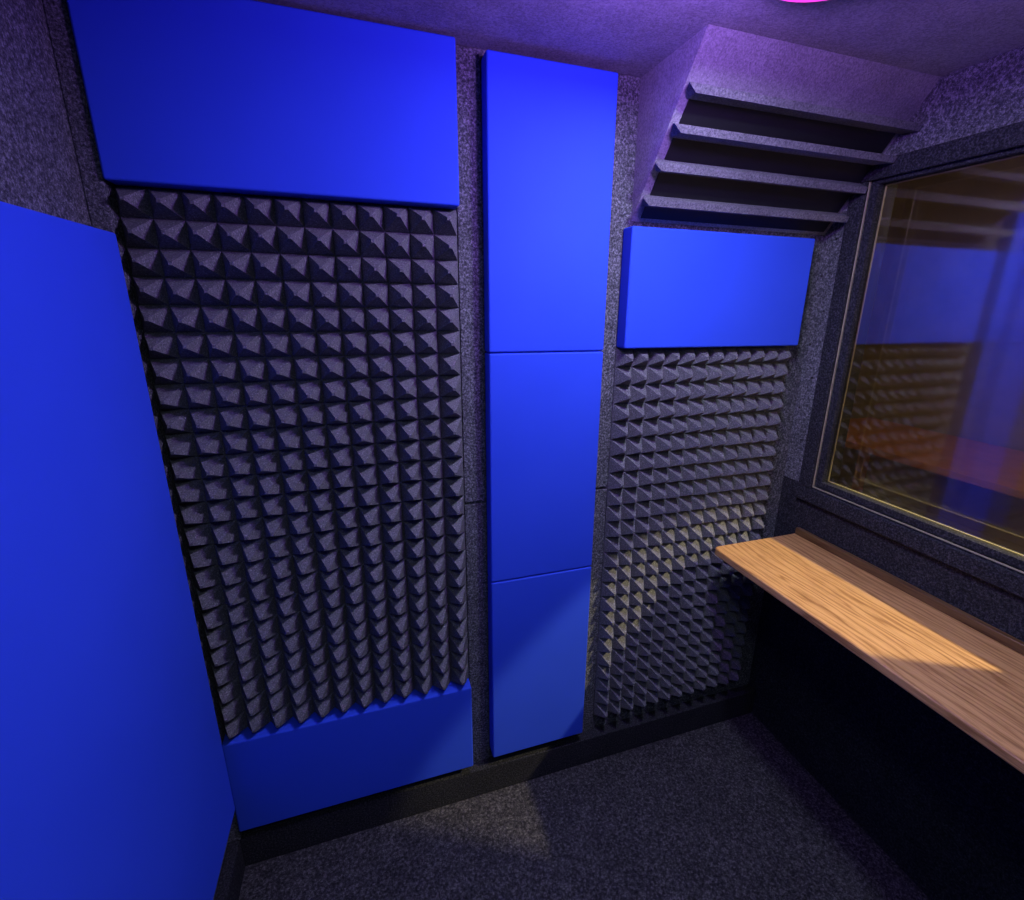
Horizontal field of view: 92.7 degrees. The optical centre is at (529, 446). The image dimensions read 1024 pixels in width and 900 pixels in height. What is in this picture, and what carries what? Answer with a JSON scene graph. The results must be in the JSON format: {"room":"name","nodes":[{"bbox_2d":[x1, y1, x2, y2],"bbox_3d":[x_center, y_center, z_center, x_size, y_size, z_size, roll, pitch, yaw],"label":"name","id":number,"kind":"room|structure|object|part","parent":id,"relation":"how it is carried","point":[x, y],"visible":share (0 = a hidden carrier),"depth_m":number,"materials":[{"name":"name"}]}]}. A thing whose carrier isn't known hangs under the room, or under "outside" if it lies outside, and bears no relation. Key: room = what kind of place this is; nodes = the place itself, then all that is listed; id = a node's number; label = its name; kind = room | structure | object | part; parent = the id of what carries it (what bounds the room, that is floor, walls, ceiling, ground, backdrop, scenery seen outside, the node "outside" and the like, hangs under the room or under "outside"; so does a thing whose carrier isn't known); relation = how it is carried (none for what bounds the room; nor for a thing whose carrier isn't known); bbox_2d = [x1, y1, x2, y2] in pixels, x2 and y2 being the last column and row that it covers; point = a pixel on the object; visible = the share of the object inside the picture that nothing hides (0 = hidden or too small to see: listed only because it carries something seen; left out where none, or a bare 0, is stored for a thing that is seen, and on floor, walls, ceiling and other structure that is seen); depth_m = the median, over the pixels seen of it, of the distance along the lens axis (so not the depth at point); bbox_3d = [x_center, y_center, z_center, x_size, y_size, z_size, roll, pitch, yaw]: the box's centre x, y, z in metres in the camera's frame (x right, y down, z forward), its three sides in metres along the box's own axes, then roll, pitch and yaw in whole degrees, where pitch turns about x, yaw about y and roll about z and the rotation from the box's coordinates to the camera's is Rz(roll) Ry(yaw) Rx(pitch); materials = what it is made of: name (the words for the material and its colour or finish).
{"room":"studio","nodes":[
{"label":"studio","id":0,"kind":"room"},
{"bbox_2d":[0,0,227,899],"bbox_3d":[-0.544,0.459,0.171,0.100,2.026,2.000,-5,17,-18],"label":"wall","id":1,"kind":"structure","parent":0,"point":[39,168],"depth_m":0.75,"materials":[{"name":"grey carpet"}]},
{"bbox_2d":[0,201,234,899],"bbox_3d":[-0.571,0.438,0.494,0.051,1.355,1.215,-5,17,-18],"label":"acoustic panel","id":2,"kind":"object","parent":1,"relation":"attached to","point":[115,784],"visible":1,"depth_m":0.70,"materials":[{"name":"blue fabric"}]},
{"bbox_2d":[42,0,241,842],"bbox_3d":[-0.791,0.139,1.067,0.033,1.920,0.042,-5,17,-18],"label":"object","id":3,"kind":"structure","parent":1,"relation":"attached to","point":[101,201],"depth_m":0.88,"materials":[{"name":"grey carpet"}]},
{"bbox_2d":[214,840,244,899],"bbox_3d":[-0.489,1.381,0.444,0.030,0.105,1.962,-5,17,-18],"label":"baseboard","id":4,"kind":"structure","parent":1,"relation":"attached to","point":[229,885],"depth_m":1.26,"materials":[{"name":"grey carpet"}]},
{"bbox_2d":[113,49,823,756],"bbox_3d":[0.008,0.103,1.413,1.969,2.026,0.100,-5,17,-18],"label":"wall","id":5,"kind":"structure","parent":0,"point":[794,364],"depth_m":1.55,"materials":[{"name":"grey carpet"}]},
{"bbox_2d":[66,0,458,208],"bbox_3d":[-0.460,-0.653,0.942,0.638,0.309,0.049,-5,17,-18],"label":"acoustic panel","id":6,"kind":"object","parent":5,"relation":"attached to","point":[251,97],"visible":1,"depth_m":0.91,"materials":[{"name":"blue fabric"}]},
{"bbox_2d":[114,186,468,738],"bbox_3d":[-0.468,0.108,1.160,0.638,1.271,0.059,-5,17,-18],"label":"panel","id":7,"kind":"object","parent":5,"relation":"attached to","point":[304,355],"visible":1,"depth_m":1.12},
{"bbox_2d":[222,678,472,831],"bbox_3d":[-0.480,0.860,1.385,0.638,0.296,0.049,-5,17,-18],"label":"acoustic panel","id":8,"kind":"object","parent":5,"relation":"attached to","point":[294,768],"visible":0.8,"depth_m":1.35,"materials":[{"name":"blue fabric"}]},
{"bbox_2d":[455,45,485,502],"bbox_3d":[-0.140,-0.346,1.169,0.057,1.026,0.008,-5,17,-18],"label":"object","id":9,"kind":"object","parent":5,"relation":"attached to","point":[469,210],"visible":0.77,"depth_m":1.14,"materials":[{"name":"grey carpet"}]},
{"bbox_2d":[465,503,488,762],"bbox_3d":[-0.152,0.591,1.443,0.057,0.910,0.008,-5,17,-18],"label":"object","id":10,"kind":"object","parent":5,"relation":"attached to","point":[475,514],"visible":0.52,"depth_m":1.41,"materials":[{"name":"grey carpet"}]},
{"bbox_2d":[230,684,754,865],"bbox_3d":[0.018,1.044,1.621,1.769,0.105,0.038,-5,17,-18],"label":"baseboard","id":11,"kind":"structure","parent":5,"relation":"attached to","point":[268,841],"depth_m":1.55,"materials":[{"name":"grey carpet"}]},
{"bbox_2d":[488,566,590,756],"bbox_3d":[0.028,0.655,1.502,0.305,0.618,0.049,-5,17,-18],"label":"acoustic panel","id":12,"kind":"object","parent":5,"relation":"attached to","point":[538,624],"visible":0.84,"depth_m":1.47,"materials":[{"name":"blue fabric"}]},
{"bbox_2d":[485,351,602,581],"bbox_3d":[0.036,0.058,1.327,0.305,0.624,0.049,-5,17,-18],"label":"acoustic panel","id":13,"kind":"object","parent":5,"relation":"attached to","point":[542,408],"visible":0.94,"depth_m":1.29,"materials":[{"name":"blue fabric"}]},
{"bbox_2d":[481,50,617,352],"bbox_3d":[0.044,-0.538,1.153,0.305,0.614,0.049,-5,17,-18],"label":"acoustic panel","id":14,"kind":"object","parent":5,"relation":"attached to","point":[548,127],"visible":1,"depth_m":1.12,"materials":[{"name":"blue fabric"}]},
{"bbox_2d":[582,489,606,731],"bbox_3d":[0.195,0.562,1.556,0.054,0.910,0.008,-5,17,-18],"label":"batten","id":15,"kind":"object","parent":5,"relation":"attached to","point":[600,494],"visible":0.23,"depth_m":1.54,"materials":[{"name":"grey carpet"}]},
{"bbox_2d":[596,74,631,487],"bbox_3d":[0.208,-0.374,1.282,0.054,1.026,0.008,-5,17,-18],"label":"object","id":16,"kind":"object","parent":5,"relation":"attached to","point":[624,89],"visible":0.52,"depth_m":1.26,"materials":[{"name":"grey carpet"}]},
{"bbox_2d":[593,346,790,717],"bbox_3d":[0.511,0.306,1.565,0.587,1.228,0.052,-5,17,-18],"label":"panel","id":17,"kind":"object","parent":5,"relation":"attached to","point":[692,433],"visible":0.95,"depth_m":1.53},
{"bbox_2d":[616,226,814,348],"bbox_3d":[0.521,-0.429,1.352,0.586,0.298,0.049,-5,17,-18],"label":"acoustic panel","id":18,"kind":"object","parent":5,"relation":"attached to","point":[680,288],"visible":1,"depth_m":1.31,"materials":[{"name":"blue fabric"}]},
{"bbox_2d":[631,24,940,234],"bbox_3d":[0.598,-0.715,1.185,0.666,0.312,0.247,-5,17,-18],"label":"trap","id":19,"kind":"object","parent":5,"relation":"in","point":[736,129],"visible":1,"depth_m":1.14,"materials":[{"name":"grey fabric"}]},
{"bbox_2d":[239,712,929,899],"bbox_3d":[0.328,1.407,0.758,1.969,0.100,2.200,-5,17,-18],"label":"floor","id":20,"kind":"structure","parent":0,"point":[723,810],"depth_m":1.42,"materials":[{"name":"carpet"}]},
{"bbox_2d":[254,0,1023,77],"bbox_3d":[0.356,-0.633,0.161,1.969,0.100,2.200,-5,17,-18],"label":"ceiling","id":21,"kind":"structure","parent":0,"point":[940,38],"depth_m":0.94,"materials":[{"name":"grey carpet"}]},
{"bbox_2d":[783,0,824,1],"bbox_3d":[0.448,-0.718,0.693,0.270,0.032,0.270,-5,17,-18],"label":"led light","id":22,"kind":"object","parent":21,"relation":"attached to","point":[783,0],"depth_m":0.80,"materials":[{"name":"plastic"}]},
{"bbox_2d":[784,181,872,486],"bbox_3d":[0.933,-0.317,1.494,0.100,0.888,0.115,-5,17,-18],"label":"wall","id":23,"kind":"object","parent":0,"point":[831,247],"visible":0.36,"depth_m":1.50,"materials":[{"name":"grey carpet"}]},
{"bbox_2d":[812,181,871,486],"bbox_3d":[0.906,-0.297,1.425,0.006,0.882,0.003,-5,17,-18],"label":"seal","id":24,"kind":"object","parent":23,"relation":"attached to","point":[870,182],"visible":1,"depth_m":1.41,"materials":[{"name":"black rubber"}]},
{"bbox_2d":[829,183,897,482],"bbox_3d":[0.968,-0.302,1.445,0.067,0.880,0.004,-5,17,-18],"label":"liner","id":25,"kind":"object","parent":23,"relation":"attached to","point":[891,189],"visible":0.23,"depth_m":1.43,"materials":[{"name":"black plastic"}]},
{"bbox_2d":[816,184,884,481],"bbox_3d":[0.925,-0.295,1.418,0.026,0.838,0.020,-5,17,-18],"label":"window frame","id":26,"kind":"object","parent":25,"relation":"attached to","point":[877,191],"visible":1,"depth_m":1.40,"materials":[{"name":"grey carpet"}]},
{"bbox_2d":[828,186,886,480],"bbox_3d":[0.941,-0.293,1.411,0.005,0.832,0.003,-5,17,-18],"label":"seal","id":27,"kind":"object","parent":26,"relation":"attached to","point":[885,190],"visible":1,"depth_m":1.40,"materials":[{"name":"black rubber"}]},
{"bbox_2d":[749,45,1023,899],"bbox_3d":[1.228,0.315,0.748,0.100,2.026,2.000,-5,17,-18],"label":"wall","id":28,"kind":"structure","parent":0,"point":[944,807],"depth_m":1.31,"materials":[{"name":"grey carpet"}]},
{"bbox_2d":[788,238,837,466],"bbox_3d":[0.877,-0.314,1.504,0.003,0.807,0.035,-5,17,-18],"label":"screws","id":29,"kind":"object","parent":28,"relation":"attached to","point":[835,238],"visible":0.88,"depth_m":1.51,"materials":[{"name":"black metal"}]},
{"bbox_2d":[715,527,1023,773],"bbox_3d":[0.959,0.601,0.936,0.336,0.265,1.460,-5,17,-18],"label":"desk","id":30,"kind":"object","parent":28,"relation":"attached to","point":[969,671],"visible":1,"depth_m":1.13,"materials":[{"name":"brown wood"}]},
{"bbox_2d":[796,182,1023,598],"bbox_3d":[1.015,-0.166,1.099,0.012,0.922,0.825,-5,17,-18],"label":"window frame","id":31,"kind":"structure","parent":28,"relation":"attached to","point":[856,205],"depth_m":1.38,"materials":[{"name":"grey carpet"}]},
{"bbox_2d":[812,486,1023,573],"bbox_3d":[1.016,0.226,1.217,0.006,0.003,0.735,-5,17,-18],"label":"seal","id":32,"kind":"object","parent":28,"relation":"attached to","point":[971,551],"visible":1,"depth_m":1.24,"materials":[{"name":"black rubber"}]},
{"bbox_2d":[815,480,1023,569],"bbox_3d":[1.032,0.212,1.218,0.026,0.020,0.725,-5,17,-18],"label":"window frame","id":33,"kind":"object","parent":28,"relation":"on","point":[1010,558],"visible":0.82,"depth_m":1.24,"materials":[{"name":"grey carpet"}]},
{"bbox_2d":[827,481,1023,556],"bbox_3d":[1.044,0.200,1.218,0.005,0.003,0.685,-5,17,-18],"label":"seal","id":34,"kind":"object","parent":33,"relation":"on","point":[827,481],"visible":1,"depth_m":1.25,"materials":[{"name":"black rubber"}]},
{"bbox_2d":[836,483,1023,554],"bbox_3d":[1.078,0.221,1.237,0.067,0.004,0.735,-5,17,-18],"label":"liner","id":35,"kind":"object","parent":28,"relation":"on","point":[836,483],"visible":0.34,"depth_m":1.30,"materials":[{"name":"black plastic"}]},
{"bbox_2d":[860,121,1023,185],"bbox_3d":[1.069,-0.629,0.981,0.112,0.058,0.825,-5,17,-18],"label":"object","id":36,"kind":"structure","parent":28,"relation":"in","point":[1005,142],"depth_m":1.12,"materials":[{"name":"grey carpet"}]},
{"bbox_2d":[837,156,1023,553],"bbox_3d":[2.891,-0.408,1.829,0.100,2.850,5.800,-5,17,-18],"label":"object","id":37,"kind":"structure","parent":0,"point":[944,349],"depth_m":2.87,"materials":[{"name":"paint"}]},
{"bbox_3d":[1.939,1.083,1.940,1.866,0.100,5.800,-5,17,-18],"label":"floor","id":38,"kind":"structure","parent":0,"visible":0},
{"bbox_2d":[845,417,1023,499],"bbox_3d":[2.227,0.409,2.665,0.730,0.794,1.500,-5,17,-18],"label":"wooden desk","id":39,"kind":"object","parent":38,"relation":"on","point":[1000,469],"visible":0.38,"depth_m":2.56,"materials":[{"name":"orange wood"}]},
{"bbox_3d":[2.309,0.209,3.416,0.050,0.759,0.050,-5,17,-18],"label":"leg","id":40,"kind":"part","parent":39,"relation":"part of","materials":[{"name":"orange wood"}]}
]}

